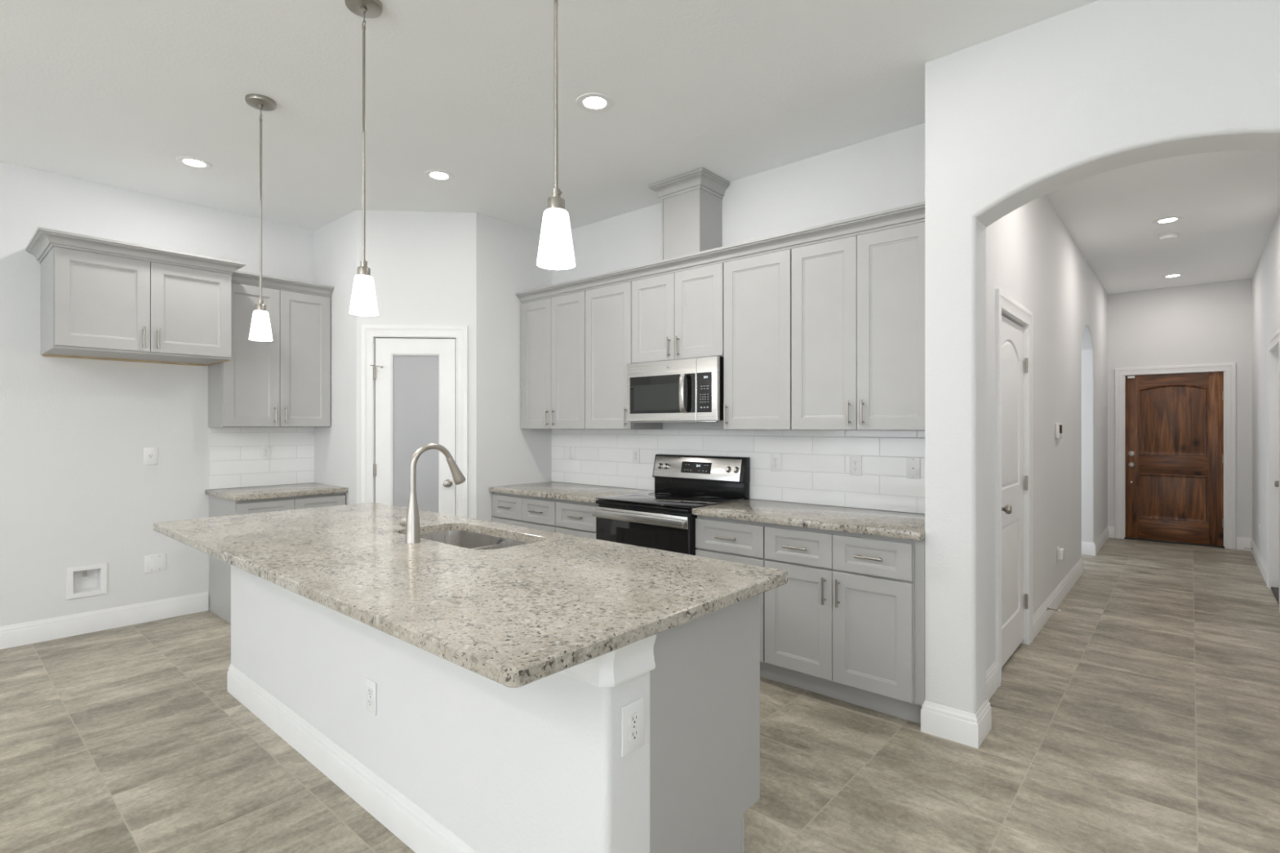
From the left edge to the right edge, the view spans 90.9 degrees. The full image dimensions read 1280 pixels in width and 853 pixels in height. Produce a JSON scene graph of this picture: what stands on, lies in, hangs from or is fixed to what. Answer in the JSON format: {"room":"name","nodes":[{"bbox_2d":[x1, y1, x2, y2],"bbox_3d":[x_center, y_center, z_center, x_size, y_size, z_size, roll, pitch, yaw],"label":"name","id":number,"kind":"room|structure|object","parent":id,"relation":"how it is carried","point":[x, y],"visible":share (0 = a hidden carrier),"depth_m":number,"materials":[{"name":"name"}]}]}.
{"room":"kitchen","nodes":[
{"label":"kitchen","id":0,"kind":"room"},
{"bbox_2d":[0,160,314,626],"bbox_3d":[-4.546,-0.134,3.399,0.120,3.048,8.335,0,0,41],"label":"wall","id":1,"kind":"structure","parent":0,"point":[77,489],"depth_m":4.29,"materials":[{"name":"paint"}]},
{"bbox_2d":[66,563,106,599],"bbox_3d":[-3.750,1.040,4.270,0.084,0.210,0.206,0,0,41],"label":"box","id":2,"kind":"object","parent":1,"relation":"attached to","point":[88,580],"visible":1,"depth_m":4.28,"materials":[{"name":"plastic"}]},
{"bbox_2d":[0,591,208,649],"bbox_3d":[-5.251,1.320,2.491,0.014,0.140,6.040,0,0,41],"label":"baseboard","id":3,"kind":"structure","parent":1,"relation":"attached to","point":[51,628],"depth_m":4.29,"materials":[{"name":"paint"}]},
{"bbox_2d":[25,226,246,366],"bbox_3d":[-3.327,-0.795,4.198,0.660,0.681,1.048,0,0,41],"label":"upper cabinet","id":4,"kind":"object","parent":1,"relation":"attached to","point":[102,299],"visible":1,"depth_m":3.96,"materials":[{"name":"paint"}]},
{"bbox_2d":[143,447,157,465],"bbox_3d":[-3.496,0.212,4.503,0.008,0.124,0.082,0,0,41],"label":"power outlet","id":5,"kind":"object","parent":1,"relation":"attached to","point":[150,454],"visible":1,"depth_m":4.50,"materials":[{"name":"plastic"}]},
{"bbox_2d":[147,453,153,458],"bbox_3d":[-3.494,0.212,4.502,0.003,0.035,0.035,0,0,41],"label":"receptacle","id":6,"kind":"object","parent":5,"relation":"attached to","point":[149,455],"depth_m":4.50,"materials":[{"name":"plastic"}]},
{"bbox_2d":[144,553,166,573],"bbox_3d":[-3.477,0.980,4.525,0.007,0.124,0.126,0,0,41],"label":"blank plate","id":7,"kind":"object","parent":1,"relation":"attached to","point":[155,562],"visible":1,"depth_m":4.52,"materials":[{"name":"plastic"}]},
{"bbox_2d":[208,426,314,488],"bbox_3d":[-3.011,0.241,5.056,0.010,0.469,0.758,0,0,41],"label":"backsplash","id":8,"kind":"structure","parent":1,"relation":"attached to","point":[234,453],"depth_m":5.03,"materials":[{"name":"white tile"}]},
{"bbox_2d":[260,444,271,460],"bbox_3d":[-3.000,0.210,5.055,0.008,0.118,0.073,0,0,41],"label":"power outlet","id":9,"kind":"object","parent":8,"relation":"attached to","point":[265,451],"visible":1,"depth_m":5.05,"materials":[{"name":"plastic"}]},
{"bbox_2d":[208,270,333,427],"bbox_3d":[-2.868,-0.562,4.924,0.397,1.136,0.760,0,0,41],"label":"upper cabinet","id":10,"kind":"object","parent":1,"relation":"attached to","point":[283,381],"visible":0.92,"depth_m":4.81,"materials":[{"name":"paint"}]},
{"bbox_2d":[314,209,356,504],"bbox_3d":[-2.436,-0.134,5.124,0.788,3.048,0.100,0,0,41],"label":"wall","id":11,"kind":"structure","parent":0,"point":[335,242],"depth_m":5.00,"materials":[{"name":"paint"}]},
{"bbox_2d":[356,209,476,519],"bbox_3d":[-1.724,-0.134,4.907,0.905,3.048,0.100,0,0,-4],"label":"wall","id":12,"kind":"structure","parent":0,"point":[422,264],"depth_m":4.86,"materials":[{"name":"paint"}]},
{"bbox_2d":[369,336,456,515],"bbox_3d":[-1.736,0.345,4.875,0.650,2.090,0.162,0,0,-4],"label":"door","id":13,"kind":"structure","parent":12,"relation":"in","point":[415,377],"depth_m":4.88,"materials":[{"name":"paint"}]},
{"bbox_2d":[360,324,467,517],"bbox_3d":[-1.732,0.305,4.847,0.801,2.170,0.020,0,0,-4],"label":"trim","id":14,"kind":"structure","parent":12,"relation":"attached to","point":[368,332],"depth_m":4.84,"materials":[{"name":"paint"}]},
{"bbox_2d":[476,213,551,521],"bbox_3d":[-1.053,-0.134,5.210,0.100,3.048,0.770,0,0,41],"label":"wall","id":15,"kind":"structure","parent":0,"point":[508,454],"depth_m":5.07,"materials":[{"name":"paint"}]},
{"bbox_2d":[0,0,1279,294],"bbox_3d":[0.916,-1.708,2.719,9.600,0.100,15.100,0,0,41],"label":"ceiling","id":16,"kind":"structure","parent":0,"point":[108,92],"depth_m":3.23,"materials":[{"name":"paint"}]},
{"bbox_2d":[175,155,213,169],"bbox_3d":[-2.800,-1.655,3.961,0.190,0.006,0.190,0,0,41],"label":"recessed light","id":17,"kind":"object","parent":16,"relation":"in","point":[190,162],"visible":1,"depth_m":3.96,"materials":[{"name":"paint"}]},
{"bbox_2d":[244,93,275,341],"bbox_3d":[-1.929,-1.050,3.206,0.136,1.217,0.136,0,0,41],"label":"pendant lamp","id":18,"kind":"object","parent":16,"relation":"hanging from","point":[260,326],"visible":1,"depth_m":3.19,"materials":[{"name":"white glass"}]},
{"bbox_2d":[344,0,382,315],"bbox_3d":[-1.079,-1.050,2.464,0.136,1.217,0.136,0,0,41],"label":"pendant lamp","id":19,"kind":"object","parent":16,"relation":"hanging from","point":[363,302],"visible":1,"depth_m":2.46,"materials":[{"name":"white glass"}]},
{"bbox_2d":[423,169,453,181],"bbox_3d":[-1.325,-1.655,4.160,0.190,0.006,0.190,0,0,41],"label":"recessed light","id":20,"kind":"object","parent":16,"relation":"in","point":[436,175],"visible":1,"depth_m":4.15,"materials":[{"name":"paint"}]},
{"bbox_2d":[536,0,575,269],"bbox_3d":[-0.229,-1.050,1.721,0.136,1.217,0.136,0,0,41],"label":"pendant lamp","id":21,"kind":"object","parent":16,"relation":"hanging from","point":[556,251],"visible":1,"depth_m":1.70,"materials":[{"name":"white glass"}]},
{"bbox_2d":[576,92,613,111],"bbox_3d":[-0.231,-1.655,3.223,0.190,0.006,0.190,0,0,41],"label":"recessed light","id":22,"kind":"object","parent":16,"relation":"in","point":[593,101],"visible":1,"depth_m":3.22,"materials":[{"name":"paint"}]},
{"bbox_2d":[1152,216,1183,224],"bbox_3d":[4.238,-1.655,5.061,0.190,0.006,0.190,0,0,41],"label":"recessed light","id":23,"kind":"object","parent":16,"relation":"in","point":[1172,219],"visible":1,"depth_m":5.05,"materials":[{"name":"paint"}]},
{"bbox_2d":[1156,231,1179,240],"bbox_3d":[4.561,-1.637,5.443,0.152,0.043,0.152,0,0,41],"label":"smoke detector","id":24,"kind":"object","parent":16,"relation":"attached to","point":[1171,235],"visible":1,"depth_m":5.41,"materials":[{"name":"plastic"}]},
{"bbox_2d":[1161,273,1183,278],"bbox_3d":[5.856,-1.655,6.928,0.190,0.006,0.190,0,0,41],"label":"recessed light","id":25,"kind":"object","parent":16,"relation":"in","point":[1175,275],"visible":1,"depth_m":6.91,"materials":[{"name":"paint"}]},
{"bbox_2d":[0,537,1279,852],"bbox_3d":[0.916,1.440,2.719,9.600,0.100,15.100,0,0,41],"label":"floor","id":26,"kind":"structure","parent":0,"point":[1143,716],"depth_m":2.70,"materials":[{"name":"tile"}]},
{"bbox_2d":[208,493,345,623],"bbox_3d":[-2.766,0.952,4.837,0.664,0.876,0.750,0,0,41],"label":"base cabinet","id":27,"kind":"object","parent":26,"relation":"on","point":[220,571],"visible":0.04,"depth_m":4.61,"materials":[{"name":"paint"}]},
{"bbox_2d":[204,482,348,501],"bbox_3d":[-2.777,0.495,4.834,0.654,0.038,0.784,0,0,41],"label":"countertop","id":28,"kind":"structure","parent":27,"relation":"on","point":[237,494],"depth_m":4.71,"materials":[{"name":"stone"}]},
{"bbox_2d":[226,530,759,852],"bbox_3d":[-0.878,0.952,2.696,2.814,0.876,0.788,0,0,41],"label":"kitchen island","id":29,"kind":"object","parent":26,"relation":"on","point":[452,758],"visible":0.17,"depth_m":1.89,"materials":[{"name":"paint"}]},
{"bbox_2d":[365,678,376,715],"bbox_3d":[-0.973,0.978,2.279,0.073,0.118,0.008,0,0,41],"label":"power outlet","id":30,"kind":"object","parent":29,"relation":"attached to","point":[371,686],"visible":1,"depth_m":2.27,"materials":[{"name":"plastic"}]},
{"bbox_2d":[367,687,372,696],"bbox_3d":[-0.974,0.959,2.277,0.033,0.028,0.003,0,0,41],"label":"receptacle","id":31,"kind":"object","parent":30,"relation":"attached to","point":[369,689],"depth_m":2.28,"materials":[{"name":"plastic"}]},
{"bbox_2d":[367,697,372,707],"bbox_3d":[-0.974,0.998,2.277,0.033,0.028,0.003,0,0,41],"label":"receptacle","id":32,"kind":"object","parent":30,"relation":"attached to","point":[369,700],"depth_m":2.28,"materials":[{"name":"plastic"}]},
{"bbox_2d":[153,502,787,688],"bbox_3d":[-0.960,0.495,2.597,2.880,0.038,1.128,0,0,41],"label":"island countertop","id":33,"kind":"structure","parent":29,"relation":"on","point":[522,615],"depth_m":1.96,"materials":[{"name":"stone"}]},
{"bbox_2d":[399,443,466,543],"bbox_3d":[-0.889,0.273,2.696,0.132,0.406,0.277,0,0,41],"label":"faucet","id":34,"kind":"object","parent":33,"relation":"on","point":[411,523],"visible":1,"depth_m":2.58,"materials":[{"name":"silver metal"}]},
{"bbox_2d":[420,530,527,550],"bbox_3d":[-0.759,0.621,2.768,0.749,0.212,0.369,0,0,41],"label":"sink","id":35,"kind":"object","parent":33,"relation":"in","point":[466,540],"visible":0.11,"depth_m":3.05,"materials":[{"name":"silver metal"}]},
{"bbox_2d":[621,697,644,757],"bbox_3d":[-0.016,0.748,1.570,0.008,0.122,0.083,0,0,41],"label":"power outlet","id":36,"kind":"object","parent":29,"relation":"attached to","point":[633,714],"visible":1,"depth_m":1.56,"materials":[{"name":"plastic"}]},
{"bbox_2d":[629,711,639,726],"bbox_3d":[-0.014,0.729,1.569,0.003,0.028,0.033,0,0,41],"label":"receptacle","id":37,"kind":"object","parent":36,"relation":"attached to","point":[633,716],"depth_m":1.57,"materials":[{"name":"plastic"}]},
{"bbox_2d":[629,727,639,742],"bbox_3d":[-0.014,0.767,1.569,0.003,0.028,0.033,0,0,41],"label":"receptacle","id":38,"kind":"object","parent":36,"relation":"attached to","point":[633,731],"depth_m":1.57,"materials":[{"name":"plastic"}]},
{"bbox_2d":[492,492,557,532],"bbox_3d":[-0.695,0.952,4.965,0.758,0.876,0.664,0,0,41],"label":"base cabinet","id":39,"kind":"object","parent":26,"relation":"on","point":[524,511],"visible":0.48,"depth_m":4.72,"materials":[{"name":"paint"}]},
{"bbox_2d":[488,481,652,503],"bbox_3d":[-0.518,0.495,4.817,1.220,0.038,0.656,0,0,41],"label":"countertop","id":40,"kind":"structure","parent":39,"relation":"on","point":[584,493],"depth_m":4.71,"materials":[{"name":"stone"}]},
{"bbox_2d":[555,499,598,538],"bbox_3d":[-0.237,0.952,4.565,0.459,0.876,0.664,0,0,41],"label":"base cabinet","id":41,"kind":"object","parent":26,"relation":"on","point":[572,517],"visible":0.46,"depth_m":4.36,"materials":[{"name":"paint"}]},
{"bbox_2d":[591,453,750,555],"bbox_3d":[0.201,0.786,4.131,0.766,1.168,0.720,0,0,41],"label":"range","id":42,"kind":"object","parent":26,"relation":"on","point":[662,518],"visible":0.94,"depth_m":4.09,"materials":[{"name":"black metal"}]},
{"bbox_2d":[595,490,744,508],"bbox_3d":[0.193,0.472,4.121,0.766,0.008,0.601,0,0,41],"label":"cooktop","id":43,"kind":"object","parent":42,"relation":"in","point":[653,499],"depth_m":4.06,"materials":[{"name":"black glass"}]},
{"bbox_2d":[695,515,772,679],"bbox_3d":[0.687,0.952,3.757,0.457,0.876,0.664,0,0,41],"label":"base cabinet","id":44,"kind":"object","parent":26,"relation":"on","point":[740,541],"visible":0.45,"depth_m":3.50,"materials":[{"name":"paint"}]},
{"bbox_2d":[764,523,924,724],"bbox_3d":[1.165,0.952,3.340,0.812,0.876,0.664,0,0,41],"label":"base cabinet","id":45,"kind":"object","parent":26,"relation":"on","point":[842,626],"depth_m":3.09,"materials":[{"name":"paint"}]},
{"bbox_2d":[692,498,924,540],"bbox_3d":[0.995,0.495,3.494,1.272,0.038,0.656,0,0,41],"label":"countertop","id":46,"kind":"structure","parent":45,"relation":"on","point":[894,524],"depth_m":3.37,"materials":[{"name":"stone"}]},
{"bbox_2d":[551,123,924,430],"bbox_3d":[-0.034,-0.134,4.910,4.687,3.048,0.120,0,0,41],"label":"wall","id":47,"kind":"structure","parent":0,"point":[884,172],"depth_m":3.98,"materials":[{"name":"paint"}]},
{"bbox_2d":[520,290,586,429],"bbox_3d":[-0.597,-0.506,5.067,0.764,1.057,0.382,0,0,41],"label":"upper cabinet","id":48,"kind":"object","parent":47,"relation":"attached to","point":[553,330],"visible":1,"depth_m":4.93,"materials":[{"name":"paint"}]},
{"bbox_2d":[515,201,924,303],"bbox_3d":[0.226,-1.056,4.121,3.254,0.078,0.067,0,0,41],"label":"crown molding","id":49,"kind":"structure","parent":48,"relation":"attached to","point":[911,214],"depth_m":3.76,"materials":[{"name":"paint"}]},
{"bbox_2d":[585,281,662,429],"bbox_3d":[-0.134,-0.506,4.662,0.465,1.057,0.382,0,0,41],"label":"upper cabinet","id":50,"kind":"object","parent":47,"relation":"attached to","point":[608,309],"visible":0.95,"depth_m":4.55,"materials":[{"name":"paint"}]},
{"bbox_2d":[631,262,724,363],"bbox_3d":[0.328,-0.736,4.259,0.762,0.599,0.382,0,0,41],"label":"upper cabinet","id":51,"kind":"object","parent":47,"relation":"attached to","point":[677,315],"visible":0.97,"depth_m":4.11,"materials":[{"name":"paint"}]},
{"bbox_2d":[626,355,724,422],"bbox_3d":[0.301,-0.230,4.232,0.748,0.406,0.439,0,0,41],"label":"microwave","id":52,"kind":"object","parent":51,"relation":"attached to","point":[686,389],"visible":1,"depth_m":4.07,"materials":[{"name":"silver metal"}]},
{"bbox_2d":[648,167,729,260],"bbox_3d":[0.334,-1.345,4.294,0.449,0.620,0.323,0,0,41],"label":"chimney","id":53,"kind":"object","parent":51,"relation":"on","point":[691,202],"visible":0.91,"depth_m":4.20,"materials":[{"name":"paint"}]},
{"bbox_2d":[551,429,924,513],"bbox_3d":[0.461,0.249,4.391,3.256,0.453,0.010,0,0,41],"label":"backsplash","id":54,"kind":"structure","parent":47,"relation":"attached to","point":[815,464],"depth_m":3.99,"materials":[{"name":"white tile"}]},
{"bbox_2d":[568,445,575,460],"bbox_3d":[-0.569,0.222,5.279,0.072,0.118,0.008,0,0,41],"label":"light switch","id":55,"kind":"object","parent":54,"relation":"attached to","point":[571,448],"visible":1,"depth_m":5.27,"materials":[{"name":"plastic"}]},
{"bbox_2d":[632,448,639,463],"bbox_3d":[-0.030,0.224,4.808,0.073,0.118,0.008,0,0,41],"label":"power outlet","id":56,"kind":"object","parent":54,"relation":"attached to","point":[636,451],"visible":1,"depth_m":4.80,"materials":[{"name":"plastic"}]},
{"bbox_2d":[770,453,781,471],"bbox_3d":[0.866,0.230,4.025,0.073,0.118,0.008,0,0,41],"label":"power outlet","id":57,"kind":"object","parent":54,"relation":"attached to","point":[775,458],"visible":1,"depth_m":4.02,"materials":[{"name":"plastic"}]},
{"bbox_2d":[773,457,777,462],"bbox_3d":[0.865,0.210,4.024,0.033,0.028,0.003,0,0,41],"label":"receptacle","id":58,"kind":"object","parent":57,"relation":"attached to","point":[775,459],"depth_m":4.02,"materials":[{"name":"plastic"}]},
{"bbox_2d":[773,463,777,467],"bbox_3d":[0.865,0.249,4.024,0.033,0.028,0.003,0,0,41],"label":"receptacle","id":59,"kind":"object","parent":57,"relation":"attached to","point":[775,465],"depth_m":4.02,"materials":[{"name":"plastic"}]},
{"bbox_2d":[849,455,862,475],"bbox_3d":[1.259,0.228,3.682,0.073,0.118,0.008,0,0,41],"label":"power outlet","id":60,"kind":"object","parent":54,"relation":"attached to","point":[855,461],"visible":1,"depth_m":3.68,"materials":[{"name":"plastic"}]},
{"bbox_2d":[852,459,857,464],"bbox_3d":[1.258,0.208,3.680,0.033,0.028,0.003,0,0,41],"label":"receptacle","id":61,"kind":"object","parent":60,"relation":"attached to","point":[854,461],"depth_m":3.68,"materials":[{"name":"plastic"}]},
{"bbox_2d":[852,466,857,471],"bbox_3d":[1.258,0.247,3.680,0.033,0.028,0.003,0,0,41],"label":"receptacle","id":62,"kind":"object","parent":60,"relation":"attached to","point":[854,468],"depth_m":3.68,"materials":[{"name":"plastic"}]},
{"bbox_2d":[906,457,919,479],"bbox_3d":[1.502,0.230,3.466,0.072,0.118,0.012,0,0,41],"label":"jack plate","id":63,"kind":"object","parent":54,"relation":"attached to","point":[913,464],"visible":1,"depth_m":3.46,"materials":[{"name":"plastic"}]},
{"bbox_2d":[723,248,792,430],"bbox_3d":[0.787,-0.506,3.857,0.459,1.057,0.382,0,0,41],"label":"upper cabinet","id":64,"kind":"object","parent":47,"relation":"attached to","point":[757,289],"visible":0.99,"depth_m":3.74,"materials":[{"name":"paint"}]},
{"bbox_2d":[791,221,924,431],"bbox_3d":[1.248,-0.506,3.454,0.766,1.057,0.382,0,0,41],"label":"upper cabinet","id":65,"kind":"object","parent":47,"relation":"attached to","point":[858,301],"visible":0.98,"depth_m":3.32,"materials":[{"name":"paint"}]},
{"bbox_2d":[986,195,1107,671],"bbox_3d":[3.654,-0.134,5.472,0.126,3.048,6.590,0,0,41],"label":"wall","id":66,"kind":"structure","parent":0,"point":[1032,257],"depth_m":4.85,"materials":[{"name":"paint"}]},
{"bbox_2d":[920,660,998,748],"bbox_3d":[1.629,1.320,3.093,0.237,0.140,0.790,0,0,41],"label":"baseboard","id":67,"kind":"structure","parent":66,"relation":"attached to","point":[960,726],"depth_m":2.81,"materials":[{"name":"paint"}]},
{"bbox_2d":[995,288,1032,687],"bbox_3d":[2.221,0.327,3.723,0.019,2.127,0.956,0,0,41],"label":"trim","id":68,"kind":"structure","parent":66,"relation":"attached to","point":[1003,301],"depth_m":3.38,"materials":[{"name":"paint"}]},
{"bbox_2d":[1001,309,1027,667],"bbox_3d":[2.185,0.365,3.755,0.174,2.050,0.800,0,0,41],"label":"door","id":69,"kind":"structure","parent":66,"relation":"in","point":[1014,331],"depth_m":3.82,"materials":[{"name":"paint"}]},
{"bbox_2d":[1047,607,1061,611],"bbox_3d":[2.943,1.302,4.481,0.080,0.022,0.022,0,0,41],"label":"door stop","id":70,"kind":"object","parent":66,"relation":"attached to","point":[1048,608],"visible":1,"depth_m":4.48,"materials":[{"name":"silver metal"}]},
{"bbox_2d":[1056,546,1058,562],"bbox_3d":[3.267,1.000,4.927,0.008,0.118,0.073,0,0,41],"label":"power outlet","id":71,"kind":"object","parent":66,"relation":"attached to","point":[1057,548],"visible":0.89,"depth_m":4.90,"materials":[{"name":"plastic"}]},
{"bbox_2d":[1057,548,1064,559],"bbox_3d":[3.283,0.993,4.913,0.033,0.075,0.090,0,0,41],"label":"plug adapter","id":72,"kind":"object","parent":71,"relation":"attached to","point":[1060,551],"visible":1,"depth_m":4.88,"materials":[{"name":"plastic"}]},
{"bbox_2d":[1032,557,1083,640],"bbox_3d":[3.334,1.320,5.095,0.140,0.140,2.588,0,0,41],"label":"baseboard","id":73,"kind":"structure","parent":66,"relation":"attached to","point":[1042,615],"depth_m":4.79,"materials":[{"name":"paint"}]},
{"bbox_2d":[1055,422,1062,438],"bbox_3d":[3.254,0.033,4.899,0.026,0.120,0.160,0,0,41],"label":"thermostat","id":74,"kind":"object","parent":66,"relation":"attached to","point":[1058,425],"visible":1,"depth_m":4.84,"materials":[{"name":"plastic"}]},
{"bbox_2d":[1081,526,1115,555],"bbox_3d":[5.354,1.320,7.363,0.141,0.140,1.511,0,0,43],"label":"baseboard","id":75,"kind":"structure","parent":66,"relation":"attached to","point":[1091,548],"depth_m":6.99,"materials":[{"name":"paint"}]},
{"bbox_2d":[924,0,1279,714],"bbox_3d":[2.993,-0.134,1.535,4.313,3.048,0.210,0,0,41],"label":"wall","id":76,"kind":"structure","parent":0,"point":[1013,119],"depth_m":2.67,"materials":[{"name":"paint"}]},
{"bbox_2d":[1107,278,1252,549],"bbox_3d":[6.404,-0.134,7.525,1.600,3.048,0.120,0,0,41],"label":"wall","id":77,"kind":"structure","parent":0,"point":[1206,323],"depth_m":7.41,"materials":[{"name":"paint"}]},
{"bbox_2d":[1124,370,1224,548],"bbox_3d":[6.363,0.370,7.530,0.934,2.040,0.166,0,0,41],"label":"door","id":78,"kind":"structure","parent":77,"relation":"in","point":[1174,423],"depth_m":7.51,"materials":[{"name":"wood"}]},
{"bbox_2d":[1115,362,1235,549],"bbox_3d":[6.332,0.333,7.495,1.094,2.115,0.019,0,0,41],"label":"trim","id":79,"kind":"structure","parent":77,"relation":"attached to","point":[1229,368],"depth_m":7.30,"materials":[{"name":"paint"}]},
{"bbox_2d":[1252,211,1279,564],"bbox_3d":[4.731,-0.134,4.531,0.130,3.048,6.590,0,0,41],"label":"wall","id":80,"kind":"structure","parent":0,"point":[1266,277],"depth_m":6.03,"materials":[{"name":"paint"}]},
{"bbox_2d":[1236,537,1266,584],"bbox_3d":[6.117,1.320,6.312,0.127,0.140,2.083,0,0,41],"label":"baseboard","id":81,"kind":"structure","parent":80,"relation":"attached to","point":[1242,542],"depth_m":6.62,"materials":[{"name":"paint"}]},
{"bbox_2d":[1258,524,1260,537],"bbox_3d":[6.143,1.030,6.252,0.008,0.118,0.073,0,0,41],"label":"power outlet","id":82,"kind":"object","parent":80,"relation":"attached to","point":[1259,524],"visible":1,"depth_m":6.23,"materials":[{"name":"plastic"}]},
{"bbox_2d":[1266,328,1279,613],"bbox_3d":[5.116,0.327,5.085,0.019,2.127,1.046,0,0,41],"label":"trim","id":83,"kind":"structure","parent":80,"relation":"attached to","point":[1274,340],"depth_m":5.41,"materials":[{"name":"paint"}]},
{"bbox_2d":[1271,343,1279,604],"bbox_3d":[5.172,0.365,5.036,0.130,2.050,0.890,0,0,41],"label":"door","id":84,"kind":"structure","parent":80,"relation":"in","point":[1275,351],"depth_m":5.38,"materials":[{"name":"paint"}]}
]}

